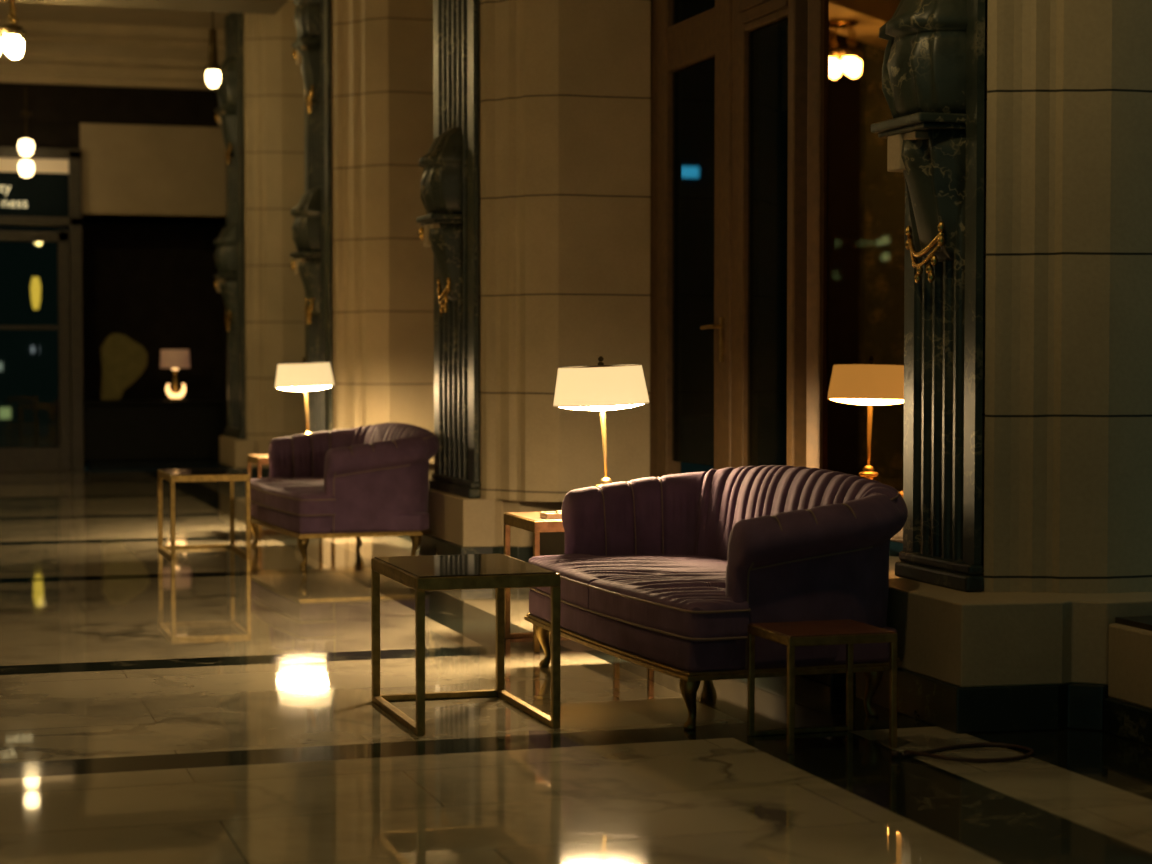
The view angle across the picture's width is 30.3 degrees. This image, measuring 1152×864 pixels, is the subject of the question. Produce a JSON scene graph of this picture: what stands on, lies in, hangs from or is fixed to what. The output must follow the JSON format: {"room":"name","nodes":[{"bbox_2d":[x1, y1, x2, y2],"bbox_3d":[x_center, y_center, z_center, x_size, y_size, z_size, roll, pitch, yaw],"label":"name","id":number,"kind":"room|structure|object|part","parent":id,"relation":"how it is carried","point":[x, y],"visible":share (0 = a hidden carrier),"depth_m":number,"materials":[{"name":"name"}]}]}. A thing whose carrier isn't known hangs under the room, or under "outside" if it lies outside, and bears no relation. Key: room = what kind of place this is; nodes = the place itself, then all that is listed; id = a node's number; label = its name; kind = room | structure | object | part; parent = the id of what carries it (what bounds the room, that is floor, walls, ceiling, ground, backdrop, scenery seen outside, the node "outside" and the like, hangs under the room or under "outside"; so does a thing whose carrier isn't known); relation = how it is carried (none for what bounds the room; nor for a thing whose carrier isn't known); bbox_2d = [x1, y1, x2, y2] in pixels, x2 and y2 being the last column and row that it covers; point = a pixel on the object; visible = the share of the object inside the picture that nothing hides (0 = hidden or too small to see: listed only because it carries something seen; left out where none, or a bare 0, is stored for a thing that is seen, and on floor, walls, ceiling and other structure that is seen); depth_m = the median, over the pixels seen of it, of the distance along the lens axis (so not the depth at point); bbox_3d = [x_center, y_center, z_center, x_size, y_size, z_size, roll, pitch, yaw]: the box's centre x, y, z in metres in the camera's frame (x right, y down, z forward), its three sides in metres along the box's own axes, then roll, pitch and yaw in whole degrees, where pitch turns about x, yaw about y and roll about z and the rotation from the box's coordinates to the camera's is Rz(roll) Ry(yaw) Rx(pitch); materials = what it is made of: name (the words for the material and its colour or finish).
{"room":"lobby","nodes":[
{"label":"lobby","id":0,"kind":"room"},
{"bbox_2d":[0,226,63,230],"bbox_3d":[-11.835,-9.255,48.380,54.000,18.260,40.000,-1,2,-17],"label":"door frame","id":1,"kind":"structure","parent":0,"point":[15,228],"depth_m":50.31,"materials":[{"name":"black metal"}]},
{"bbox_2d":[0,2,229,28],"bbox_3d":[-5.242,-4.141,9.758,13.800,0.200,30.000,-1,2,-17],"label":"ceiling","id":2,"kind":"structure","parent":0,"point":[24,11],"depth_m":23.03,"materials":[{"name":"paint"}]},
{"bbox_2d":[0,19,224,90],"bbox_3d":[-9.439,-4.191,22.728,13.400,0.600,0.750,-1,2,-17],"label":"ceiling beam","id":3,"kind":"structure","parent":2,"relation":"attached to","point":[54,53],"depth_m":23.97,"materials":[{"name":"paint"}]},
{"bbox_2d":[18,87,33,176],"bbox_3d":[-6.056,-3.301,23.460,0.176,0.990,0.176,-1,2,-17],"label":"pendant lantern","id":4,"kind":"object","parent":3,"relation":"hanging from","point":[25,146],"visible":1,"depth_m":23.41,"materials":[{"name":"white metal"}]},
{"bbox_3d":[-6.056,-3.371,23.458,0.120,0.850,0.120,-1,2,-17],"label":"stem","id":5,"kind":"part","parent":4,"relation":"part of","materials":[{"name":"brown metal"}]},
{"bbox_3d":[-6.056,-2.901,23.474,0.176,0.190,0.176,-1,2,-17],"label":"globe","id":6,"kind":"part","parent":4,"relation":"part of","materials":[{"name":"beige glass"}]},
{"bbox_3d":[-6.056,-3.131,23.466,0.176,0.190,0.176,-1,2,-17],"label":"globe","id":7,"kind":"part","parent":4,"relation":"part of","materials":[{"name":"beige glass"}]},
{"bbox_2d":[14,0,287,14],"bbox_3d":[-8.528,-4.067,17.727,12.200,0.498,0.750,-1,2,-17],"label":"ceiling beam","id":8,"kind":"structure","parent":2,"relation":"attached to","point":[233,6],"depth_m":19.30,"materials":[{"name":"beige paint"}]},
{"bbox_2d":[0,0,25,58],"bbox_3d":[-5.075,-3.583,18.832,0.403,0.545,0.403,0,2,-5],"label":"chandelier","id":9,"kind":"object","parent":8,"relation":"hanging from","point":[13,45],"visible":1,"depth_m":18.72,"materials":[{"name":"gold metal"}]},
{"bbox_3d":[-4.965,-3.690,18.742,0.070,0.274,0.070,-1,2,-17],"label":"arm","id":10,"kind":"part","parent":9,"relation":"part of","materials":[{"name":"gold metal"}]},
{"bbox_3d":[-4.965,-3.398,18.753,0.150,0.180,0.150,-1,2,-17],"label":"bulb","id":11,"kind":"part","parent":9,"relation":"part of","materials":[{"name":"beige glass"}]},
{"bbox_3d":[-4.989,-3.697,18.939,0.070,0.274,0.070,-1,2,-17],"label":"arm","id":12,"kind":"part","parent":9,"relation":"part of","materials":[{"name":"gold metal"}]},
{"bbox_3d":[-4.989,-3.405,18.949,0.150,0.180,0.150,-1,2,-17],"label":"bulb","id":13,"kind":"part","parent":9,"relation":"part of","materials":[{"name":"beige glass"}]},
{"bbox_2d":[205,12,220,87],"bbox_3d":[-3.537,-3.888,20.761,0.160,1.070,0.160,-1,2,-17],"label":"pendant lamp","id":14,"kind":"object","parent":2,"relation":"hanging from","point":[213,76],"visible":0.97,"depth_m":20.73,"materials":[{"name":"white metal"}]},
{"bbox_3d":[-3.537,-3.443,20.776,0.150,0.180,0.148,-1,2,-17],"label":"bulb","id":15,"kind":"part","parent":14,"relation":"part of","materials":[{"name":"beige glass"}]},
{"bbox_2d":[64,123,226,466],"bbox_3d":[-9.638,-1.517,23.807,13.600,3.980,1.250,-1,2,-17],"label":"wall","id":16,"kind":"structure","parent":0,"point":[152,285],"depth_m":25.52,"materials":[{"name":"brown wood"}]},
{"bbox_2d":[0,146,83,472],"bbox_3d":[-6.527,-1.378,24.125,1.830,3.680,0.220,-1,2,-17],"label":"door","id":17,"kind":"structure","parent":16,"relation":"in","point":[42,393],"depth_m":24.23,"materials":[{"name":"brown wood"}]},
{"bbox_3d":[-6.588,-0.968,24.116,1.700,2.460,0.010,-1,2,-17],"label":"glass","id":18,"kind":"part","parent":17,"relation":"part of","materials":[{"name":"glass"}]},
{"bbox_2d":[0,158,68,172],"bbox_3d":[-6.594,-3.016,24.048,1.690,0.160,0.040,-1,2,-17],"label":"light","id":19,"kind":"object","parent":17,"relation":"on","point":[7,165],"depth_m":24.19,"materials":[{"name":"beige"}]},
{"bbox_2d":[0,83,220,148],"bbox_3d":[-9.493,-3.530,23.268,13.600,0.800,0.330,-1,2,-17],"label":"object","id":20,"kind":"structure","parent":16,"relation":"attached to","point":[57,112],"depth_m":24.30,"materials":[{"name":"brown wood"}]},
{"bbox_2d":[243,0,305,439],"bbox_3d":[-3.090,-2.219,22.835,1.080,4.550,1.490,-1,2,-17],"label":"pier","id":21,"kind":"object","parent":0,"point":[273,84],"visible":0.48,"depth_m":22.10,"materials":[{"name":"stone"}]},
{"bbox_2d":[213,12,245,439],"bbox_3d":[-3.713,-2.210,22.644,0.285,4.545,1.170,-1,2,-17],"label":"marble pilaster","id":22,"kind":"object","parent":21,"relation":"attached to","point":[229,253],"visible":0.96,"depth_m":22.48,"materials":[{"name":"stone"}]},
{"bbox_2d":[331,0,433,462],"bbox_3d":[-1.636,-2.055,18.112,1.080,4.550,2.100,-1,2,-17],"label":"pier","id":23,"kind":"object","parent":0,"point":[382,50],"visible":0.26,"depth_m":17.15,"materials":[{"name":"stone"}]},
{"bbox_2d":[290,0,331,432],"bbox_3d":[-2.260,-2.046,17.920,0.285,4.545,1.120,-1,2,-17],"label":"marble pilaster","id":24,"kind":"object","parent":23,"relation":"attached to","point":[311,228],"visible":0.98,"depth_m":17.76,"materials":[{"name":"stone"}]},
{"bbox_2d":[478,0,651,501],"bbox_3d":[-0.217,-1.895,13.503,1.080,4.550,1.950,-1,2,-17],"label":"pier","id":25,"kind":"object","parent":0,"point":[564,101],"visible":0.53,"depth_m":12.64,"materials":[{"name":"stone"}]},
{"bbox_2d":[416,0,479,497],"bbox_3d":[-0.841,-1.886,13.311,0.285,4.545,1.070,-1,2,-17],"label":"marble pilaster","id":26,"kind":"object","parent":25,"relation":"attached to","point":[449,181],"visible":1,"depth_m":13.21,"materials":[{"name":"stone"}]},
{"bbox_2d":[0,470,1151,863],"bbox_3d":[-5.190,0.973,9.428,13.600,0.001,29.000,-1,2,-17],"label":"floor","id":27,"kind":"structure","parent":0,"point":[209,705],"depth_m":7.25,"materials":[{"name":"stone"}]},
{"bbox_2d":[84,400,226,470],"bbox_3d":[-4.940,0.034,24.967,1.670,0.800,0.600,-1,2,-17],"label":"cabinet","id":28,"kind":"object","parent":27,"relation":"on","point":[121,434],"depth_m":24.72,"materials":[{"name":"black wood"}]},
{"bbox_2d":[100,333,147,400],"bbox_3d":[-5.272,-0.759,24.858,0.547,0.793,0.100,-1,2,-17],"label":"sculpture","id":29,"kind":"object","parent":28,"relation":"on","point":[124,360],"visible":1,"depth_m":24.80,"materials":[{"name":"gold metal"}]},
{"bbox_2d":[160,349,189,400],"bbox_3d":[-4.706,-0.668,25.014,0.350,0.600,0.350,-1,2,-17],"label":"table lamp","id":30,"kind":"object","parent":28,"relation":"on","point":[174,359],"visible":1,"depth_m":24.90,"materials":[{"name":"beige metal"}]},
{"bbox_3d":[-4.706,-0.858,25.008,0.350,0.220,0.350,-1,2,-17],"label":"lamp shade","id":31,"kind":"part","parent":30,"relation":"part of","materials":[{"name":"beige fabric"}]},
{"bbox_2d":[158,468,250,559],"bbox_3d":[-2.479,0.534,14.173,0.521,0.549,0.780,-1,2,-17],"label":"coffee table","id":32,"kind":"object","parent":27,"relation":"on","point":[182,474],"visible":1,"depth_m":13.88,"materials":[{"name":"gold metal"}]},
{"bbox_3d":[-2.822,0.548,14.462,0.029,0.500,0.029,-1,2,-17],"label":"leg","id":33,"kind":"part","parent":32,"relation":"part of","materials":[{"name":"gold metal"}]},
{"bbox_3d":[-2.601,0.573,13.744,0.029,0.500,0.029,-1,2,-17],"label":"leg","id":34,"kind":"part","parent":32,"relation":"part of","materials":[{"name":"gold metal"}]},
{"bbox_3d":[-2.479,0.286,14.165,0.521,0.045,0.780,-1,2,-17],"label":"frame","id":35,"kind":"part","parent":32,"relation":"part of","materials":[{"name":"gold metal"}]},
{"bbox_3d":[-2.357,0.543,14.604,0.029,0.500,0.029,-1,2,-17],"label":"leg","id":36,"kind":"part","parent":32,"relation":"part of","materials":[{"name":"gold metal"}]},
{"bbox_3d":[-2.136,0.568,13.887,0.029,0.500,0.029,-1,2,-17],"label":"leg","id":37,"kind":"part","parent":32,"relation":"part of","materials":[{"name":"gold metal"}]},
{"bbox_2d":[218,462,268,482],"bbox_3d":[-2.973,0.423,22.963,1.595,0.160,1.430,-1,2,-17],"label":"baseboard","id":38,"kind":"structure","parent":27,"relation":"on","point":[264,471],"depth_m":22.16,"materials":[{"name":"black stone"}]},
{"bbox_2d":[219,436,270,467],"bbox_3d":[-2.966,0.198,22.958,1.580,0.290,1.430,-1,2,-17],"label":"column base","id":39,"kind":"object","parent":38,"relation":"on","point":[233,452],"visible":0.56,"depth_m":22.17,"materials":[{"name":"stone"}]},
{"bbox_2d":[247,454,274,537],"bbox_3d":[-2.102,0.463,15.700,0.566,0.584,0.520,-1,2,-17],"label":"side table","id":40,"kind":"object","parent":27,"relation":"on","point":[259,459],"visible":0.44,"depth_m":15.45,"materials":[{"name":"gold metal"}]},
{"bbox_3d":[-2.430,0.485,15.859,0.026,0.530,0.026,-1,2,-17],"label":"leg","id":41,"kind":"part","parent":40,"relation":"part of","materials":[{"name":"gold metal"}]},
{"bbox_3d":[-2.102,0.201,15.691,0.566,0.050,0.520,-1,2,-17],"label":"frame","id":42,"kind":"part","parent":40,"relation":"part of","materials":[{"name":"brown wood"}]},
{"bbox_3d":[-2.284,0.501,15.387,0.026,0.530,0.026,-1,2,-17],"label":"leg","id":43,"kind":"part","parent":40,"relation":"part of","materials":[{"name":"gold metal"}]},
{"bbox_2d":[275,357,334,433],"bbox_3d":[-2.001,-0.192,15.730,0.442,0.724,0.442,-1,2,-17],"label":"table lamp","id":44,"kind":"object","parent":40,"relation":"on","point":[305,376],"visible":0.82,"depth_m":15.55,"materials":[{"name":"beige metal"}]},
{"bbox_3d":[-2.004,-0.422,15.721,0.442,0.175,0.442,-3,3,-17],"label":"shade trim","id":45,"kind":"part","parent":44,"relation":"part of","materials":[{"name":"beige fabric"}]},
{"bbox_3d":[-2.004,-0.421,15.721,0.438,0.175,0.438,-3,3,-17],"label":"lamp shade","id":46,"kind":"part","parent":44,"relation":"part of","materials":[{"name":"beige fabric"}]},
{"bbox_2d":[279,386,330,389],"bbox_3d":[-2.001,-0.324,15.725,0.428,0.033,0.428,-3,3,-17],"label":"diffuser","id":47,"kind":"object","parent":44,"relation":"attached to","point":[280,387],"depth_m":15.56,"materials":[{"name":"beige plastic"}]},
{"bbox_3d":[-1.993,-0.263,15.730,0.042,0.535,0.027,-1,2,-17],"label":"stem","id":48,"kind":"part","parent":44,"relation":"part of","materials":[{"name":"gold metal"}]},
{"bbox_2d":[244,422,438,566],"bbox_3d":[-1.566,0.378,14.137,1.032,0.870,1.969,-1,2,-19],"label":"sofa","id":49,"kind":"object","parent":27,"relation":"on","point":[369,480],"visible":0.98,"depth_m":13.35,"materials":[{"name":"fabric"}]},
{"bbox_3d":[-2.228,0.686,14.769,0.078,0.209,0.077,-1,2,-19],"label":"leg","id":50,"kind":"part","parent":49,"relation":"part of","materials":[{"name":"gold metal"}]},
{"bbox_2d":[250,477,323,504],"bbox_3d":[-1.817,0.393,14.548,0.815,0.165,0.931,-1,2,-19],"label":"seat cushion","id":51,"kind":"object","parent":49,"relation":"on","point":[258,486],"depth_m":14.29,"materials":[{"name":"fabric"}]},
{"bbox_2d":[264,484,334,516],"bbox_3d":[-1.506,0.422,13.662,0.815,0.168,0.931,-1,2,-19],"label":"seat cushion","id":52,"kind":"object","parent":49,"relation":"on","point":[304,500],"depth_m":13.27,"materials":[{"name":"fabric"}]},
{"bbox_3d":[-1.696,0.739,13.251,0.078,0.209,0.077,-1,2,-19],"label":"leg","id":53,"kind":"part","parent":49,"relation":"part of","materials":[{"name":"gold metal"}]},
{"bbox_3d":[-1.820,0.268,14.970,0.674,0.596,0.237,0,2,-11],"label":"armrest","id":54,"kind":"part","parent":49,"relation":"part of","materials":[{"name":"fabric"}]},
{"bbox_3d":[-1.610,0.610,14.130,0.910,0.028,1.836,-1,2,-19],"label":"rail","id":55,"kind":"part","parent":49,"relation":"part of","materials":[{"name":"gold metal"}]},
{"bbox_3d":[-1.610,0.543,14.128,0.885,0.110,1.810,-1,2,-19],"label":"seat","id":56,"kind":"part","parent":49,"relation":"part of","materials":[{"name":"fabric"}]},
{"bbox_3d":[-1.524,0.679,14.973,0.078,0.209,0.077,-1,2,-19],"label":"leg","id":57,"kind":"part","parent":49,"relation":"part of","materials":[{"name":"brown wood"}]},
{"bbox_3d":[-1.243,0.325,13.322,0.674,0.596,0.237,-1,2,-27],"label":"armrest","id":58,"kind":"part","parent":49,"relation":"part of","materials":[{"name":"fabric"}]},
{"bbox_3d":[-1.219,0.265,14.255,0.297,0.652,1.742,-1,2,-19],"label":"backrest","id":59,"kind":"part","parent":49,"relation":"part of","materials":[{"name":"fabric"}]},
{"bbox_3d":[-1.019,0.729,13.531,0.078,0.209,0.077,-1,2,-19],"label":"leg","id":60,"kind":"part","parent":49,"relation":"part of","materials":[{"name":"gold metal"}]},
{"bbox_2d":[371,553,560,735],"bbox_3d":[-0.414,0.756,7.771,0.521,0.549,0.780,-1,2,-17],"label":"coffee table","id":61,"kind":"object","parent":27,"relation":"on","point":[499,571],"visible":1,"depth_m":7.57,"materials":[{"name":"gold metal"}]},
{"bbox_3d":[-0.757,0.771,8.059,0.029,0.500,0.029,-1,2,-17],"label":"leg","id":62,"kind":"part","parent":61,"relation":"part of","materials":[{"name":"gold metal"}]},
{"bbox_3d":[-0.536,0.796,7.342,0.029,0.500,0.029,-1,2,-17],"label":"leg","id":63,"kind":"part","parent":61,"relation":"part of","materials":[{"name":"gold metal"}]},
{"bbox_3d":[-0.414,0.508,7.763,0.521,0.045,0.780,-1,2,-17],"label":"frame","id":64,"kind":"part","parent":61,"relation":"part of","materials":[{"name":"gold metal"}]},
{"bbox_3d":[-0.292,0.766,8.202,0.029,0.500,0.029,-1,2,-17],"label":"leg","id":65,"kind":"part","parent":61,"relation":"part of","materials":[{"name":"gold metal"}]},
{"bbox_3d":[-0.072,0.791,7.485,0.029,0.500,0.029,-1,2,-17],"label":"leg","id":66,"kind":"part","parent":61,"relation":"part of","materials":[{"name":"gold metal"}]},
{"bbox_2d":[419,534,532,562],"bbox_3d":[-0.100,0.747,13.631,1.595,0.160,1.330,-1,2,-17],"label":"baseboard","id":67,"kind":"structure","parent":27,"relation":"on","point":[429,545],"depth_m":12.93,"materials":[{"name":"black stone"}]},
{"bbox_2d":[428,488,562,546],"bbox_3d":[-0.093,0.522,13.625,1.580,0.290,1.330,-1,2,-17],"label":"pier","id":68,"kind":"object","parent":67,"relation":"on","point":[456,519],"visible":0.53,"depth_m":12.88,"materials":[{"name":"stone"}]},
{"bbox_2d":[504,512,564,651],"bbox_3d":[0.008,0.671,9.730,0.566,0.584,0.520,-1,2,-17],"label":"side table","id":69,"kind":"object","parent":27,"relation":"on","point":[529,521],"visible":0.41,"depth_m":9.63,"materials":[{"name":"gold metal"}]},
{"bbox_3d":[-0.320,0.692,9.889,0.026,0.530,0.026,-1,2,-17],"label":"leg","id":70,"kind":"part","parent":69,"relation":"part of","materials":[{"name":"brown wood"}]},
{"bbox_3d":[0.008,0.408,9.721,0.566,0.050,0.520,-1,2,-17],"label":"frame","id":71,"kind":"part","parent":69,"relation":"part of","materials":[{"name":"brown wood"}]},
{"bbox_3d":[-0.175,0.709,9.417,0.026,0.530,0.026,-1,2,-17],"label":"leg","id":72,"kind":"part","parent":69,"relation":"part of","materials":[{"name":"gold metal"}]},
{"bbox_2d":[540,510,561,518],"bbox_3d":[-0.084,0.367,9.543,0.138,0.036,0.122,-1,2,-17],"label":"ashtray","id":73,"kind":"object","parent":69,"relation":"on","point":[550,514],"visible":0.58,"depth_m":9.49,"materials":[{"name":"clear glass"}]},
{"bbox_2d":[553,356,649,486],"bbox_3d":[0.116,0.017,9.720,0.442,0.724,0.442,-1,2,-17],"label":"table lamp","id":74,"kind":"object","parent":69,"relation":"on","point":[600,387],"visible":0.88,"depth_m":9.54,"materials":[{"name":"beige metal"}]},
{"bbox_3d":[0.112,-0.212,9.711,0.438,0.175,0.438,-3,3,-17],"label":"lamp shade","id":75,"kind":"part","parent":74,"relation":"part of","materials":[{"name":"beige fabric"}]},
{"bbox_2d":[561,404,641,410],"bbox_3d":[0.116,-0.116,9.715,0.428,0.033,0.428,-3,3,-17],"label":"diffuser","id":76,"kind":"object","parent":74,"relation":"attached to","point":[591,407],"depth_m":9.55,"materials":[{"name":"beige plastic"}]},
{"bbox_3d":[0.112,-0.214,9.711,0.442,0.175,0.442,-3,3,-17],"label":"shade trim","id":77,"kind":"part","parent":74,"relation":"part of","materials":[{"name":"beige fabric"}]},
{"bbox_3d":[0.124,-0.054,9.720,0.042,0.535,0.027,-1,2,-17],"label":"stem","id":78,"kind":"part","parent":74,"relation":"part of","materials":[{"name":"gold metal"}]},
{"bbox_2d":[524,465,907,729],"bbox_3d":[0.529,0.579,8.351,1.032,0.870,1.969,-1,2,-19],"label":"sofa","id":79,"kind":"object","parent":27,"relation":"on","point":[668,574],"visible":0.94,"depth_m":7.71,"materials":[{"name":"fabric"}]},
{"bbox_3d":[-0.133,0.887,8.982,0.078,0.209,0.077,-1,2,-19],"label":"leg","id":80,"kind":"part","parent":79,"relation":"part of","materials":[{"name":"gold metal"}]},
{"bbox_2d":[528,554,726,608],"bbox_3d":[0.278,0.594,8.761,0.815,0.165,0.931,-1,2,-19],"label":"seat cushion","id":81,"kind":"object","parent":79,"relation":"on","point":[577,572],"depth_m":8.53,"materials":[{"name":"fabric"}]},
{"bbox_3d":[0.275,0.468,9.184,0.674,0.596,0.237,0,2,-11],"label":"armrest","id":82,"kind":"part","parent":79,"relation":"part of","materials":[{"name":"fabric"}]},
{"bbox_2d":[589,573,749,641],"bbox_3d":[0.589,0.623,7.875,0.815,0.168,0.931,-1,2,-19],"label":"seat cushion","id":83,"kind":"object","parent":79,"relation":"on","point":[669,607],"depth_m":7.59,"materials":[{"name":"fabric"}]},
{"bbox_3d":[0.399,0.940,7.465,0.078,0.209,0.077,-1,2,-19],"label":"leg","id":84,"kind":"part","parent":79,"relation":"part of","materials":[{"name":"gold metal"}]},
{"bbox_3d":[0.485,0.744,8.341,0.885,0.110,1.810,-1,2,-19],"label":"seat","id":85,"kind":"part","parent":79,"relation":"part of","materials":[{"name":"fabric"}]},
{"bbox_3d":[0.485,0.811,8.343,0.910,0.028,1.836,-1,2,-19],"label":"rail","id":86,"kind":"part","parent":79,"relation":"part of","materials":[{"name":"gold metal"}]},
{"bbox_3d":[0.876,0.466,8.468,0.297,0.652,1.742,-1,2,-19],"label":"backrest","id":87,"kind":"part","parent":79,"relation":"part of","materials":[{"name":"fabric"}]},
{"bbox_3d":[0.852,0.526,7.536,0.674,0.596,0.237,-1,2,-27],"label":"armrest","id":88,"kind":"part","parent":79,"relation":"part of","materials":[{"name":"fabric"}]},
{"bbox_3d":[1.076,0.930,7.744,0.078,0.209,0.077,-1,2,-19],"label":"leg","id":89,"kind":"part","parent":79,"relation":"part of","materials":[{"name":"gold metal"}]},
{"bbox_2d":[747,619,897,753],"bbox_3d":[0.830,0.856,7.216,0.396,0.389,0.370,-1,2,-17],"label":"side table","id":90,"kind":"object","parent":27,"relation":"on","point":[849,632],"visible":1,"depth_m":7.10,"materials":[{"name":"gold metal"}]},
{"bbox_3d":[0.602,0.869,7.329,0.021,0.355,0.021,-1,2,-17],"label":"leg","id":91,"kind":"part","parent":90,"relation":"part of","materials":[{"name":"gold metal"}]},
{"bbox_3d":[0.705,0.880,6.995,0.021,0.355,0.021,-1,2,-17],"label":"leg","id":92,"kind":"part","parent":90,"relation":"part of","materials":[{"name":"gold metal"}]},
{"bbox_3d":[0.830,0.680,7.210,0.396,0.030,0.370,-1,2,-17],"label":"frame","id":93,"kind":"part","parent":90,"relation":"part of","materials":[{"name":"brown wood"}]},
{"bbox_3d":[0.955,0.865,7.437,0.021,0.355,0.021,-1,2,-17],"label":"leg","id":94,"kind":"part","parent":90,"relation":"part of","materials":[{"name":"gold metal"}]},
{"bbox_3d":[1.058,0.876,7.104,0.021,0.355,0.021,-1,2,-17],"label":"leg","id":95,"kind":"part","parent":90,"relation":"part of","materials":[{"name":"gold metal"}]},
{"bbox_2d":[891,743,1033,762],"bbox_3d":[1.269,1.048,6.963,0.486,0.021,0.272,-1,2,-17],"label":"power cord","id":96,"kind":"object","parent":27,"relation":"on","point":[907,753],"visible":1,"depth_m":6.93,"materials":[{"name":"brown rubber"}]},
{"bbox_3d":[-1.519,0.587,18.240,1.595,0.160,1.380,-1,2,-17],"label":"baseboard","id":97,"kind":"structure","parent":27,"relation":"on","visible":0},
{"bbox_2d":[429,463,433,468],"bbox_3d":[-1.512,0.362,18.234,1.580,0.290,1.380,-1,2,-17],"label":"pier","id":98,"kind":"object","parent":97,"relation":"on","point":[431,465],"depth_m":17.61,"materials":[{"name":"stone"}]},
{"bbox_2d":[540,532,1151,709],"bbox_3d":[2.667,0.875,5.054,1.150,0.260,16.030,-1,2,-17],"label":"wall","id":99,"kind":"structure","parent":0,"point":[1130,648],"depth_m":7.28,"materials":[{"name":"stone"}]},
{"bbox_2d":[540,511,902,578],"bbox_3d":[0.956,0.540,10.659,1.120,0.020,4.295,-1,2,-17],"label":"trim","id":100,"kind":"structure","parent":99,"relation":"attached to","point":[896,548],"depth_m":9.72,"materials":[{"name":"brown wood"}]},
{"bbox_2d":[803,673,855,685],"bbox_3d":[0.935,0.870,10.664,1.162,0.120,4.295,-1,2,-17],"label":"baseboard","id":101,"kind":"structure","parent":99,"relation":"attached to","point":[839,679],"depth_m":8.46,"materials":[{"name":"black stone"}]},
{"bbox_2d":[856,667,1109,733],"bbox_3d":[1.808,0.944,7.959,1.285,0.160,1.040,-1,2,-17],"label":"baseboard","id":102,"kind":"structure","parent":99,"relation":"attached to","point":[956,709],"depth_m":7.43,"materials":[{"name":"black stone"}]},
{"bbox_2d":[887,578,1151,686],"bbox_3d":[1.815,0.719,7.954,1.270,0.290,1.040,-1,2,-17],"label":"pier","id":103,"kind":"object","parent":102,"relation":"on","point":[959,638],"visible":0.67,"depth_m":7.44,"materials":[{"name":"stone"}]},
{"bbox_2d":[980,0,1151,592],"bbox_3d":[1.698,-1.705,8.046,0.630,4.550,0.945,-1,2,-17],"label":"pier","id":104,"kind":"object","parent":103,"relation":"on","point":[1067,403],"visible":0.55,"depth_m":7.69,"materials":[{"name":"stone"}]},
{"bbox_2d":[871,0,984,591],"bbox_3d":[1.290,-1.698,7.920,0.285,4.545,0.605,-1,2,-17],"label":"marble pilaster","id":105,"kind":"object","parent":104,"relation":"attached to","point":[933,68],"visible":1,"depth_m":7.86,"materials":[{"name":"stone"}]},
{"bbox_2d":[1104,698,1151,746],"bbox_3d":[3.703,1.154,2.489,0.682,0.120,10.500,-1,2,-17],"label":"baseboard","id":106,"kind":"structure","parent":99,"relation":"attached to","point":[1122,719],"depth_m":7.25,"materials":[{"name":"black stone"}]},
{"bbox_2d":[1115,616,1151,630],"bbox_3d":[3.723,0.824,2.483,0.640,0.020,10.500,-1,2,-17],"label":"trim","id":107,"kind":"structure","parent":99,"relation":"on","point":[1142,622],"depth_m":7.32,"materials":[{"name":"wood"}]},
{"bbox_3d":[-0.681,0.497,15.930,1.150,0.260,2.760,-1,2,-17],"label":"wall","id":108,"kind":"structure","parent":0,"visible":0},
{"bbox_2d":[429,469,433,479],"bbox_3d":[-0.667,0.357,15.929,1.120,0.020,2.760,-1,2,-17],"label":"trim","id":109,"kind":"structure","parent":108,"relation":"on","point":[431,471],"depth_m":16.76,"materials":[{"name":"brown wood"}]},
{"bbox_3d":[1.118,-3.741,11.207,0.400,0.700,29.000,-1,2,-17],"label":"wall","id":110,"kind":"structure","parent":0,"visible":0},
{"bbox_2d":[650,0,904,542],"bbox_3d":[1.081,-1.457,10.628,0.477,3.845,4.355,-1,2,-17],"label":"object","id":111,"kind":"structure","parent":110,"relation":"in","point":[777,232],"depth_m":10.93,"materials":[{"name":"brown metal"}]},
{"bbox_3d":[0.683,-1.519,12.040,0.012,3.400,0.900,-1,2,-17],"label":"pane","id":112,"kind":"part","parent":111,"relation":"part of","materials":[{"name":"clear glass"}]},
{"bbox_3d":[0.740,-0.503,11.611,0.070,0.240,0.180,-1,2,-17],"label":"handle","id":113,"kind":"part","parent":111,"relation":"part of","materials":[{"name":"gold metal"}]},
{"bbox_2d":[731,0,788,467],"bbox_3d":[0.987,-1.439,11.032,0.120,3.590,0.850,-1,2,-17],"label":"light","id":114,"kind":"object","parent":111,"relation":"attached to","point":[759,28],"depth_m":11.12,"materials":[{"name":"glass"}]},
{"bbox_3d":[1.350,-1.307,9.553,0.008,3.350,0.660,-2,3,-39],"label":"pane","id":115,"kind":"part","parent":111,"relation":"part of","materials":[{"name":"clear glass"}]},
{"label":"outside","id":116,"kind":"structure","parent":0,"visible":0},
{"bbox_2d":[84,462,713,472],"bbox_3d":[0.737,0.452,31.649,100.000,0.100,100.000,-1,2,-17],"label":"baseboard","id":117,"kind":"structure","parent":116,"point":[685,467],"depth_m":28.95,"materials":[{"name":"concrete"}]}
]}

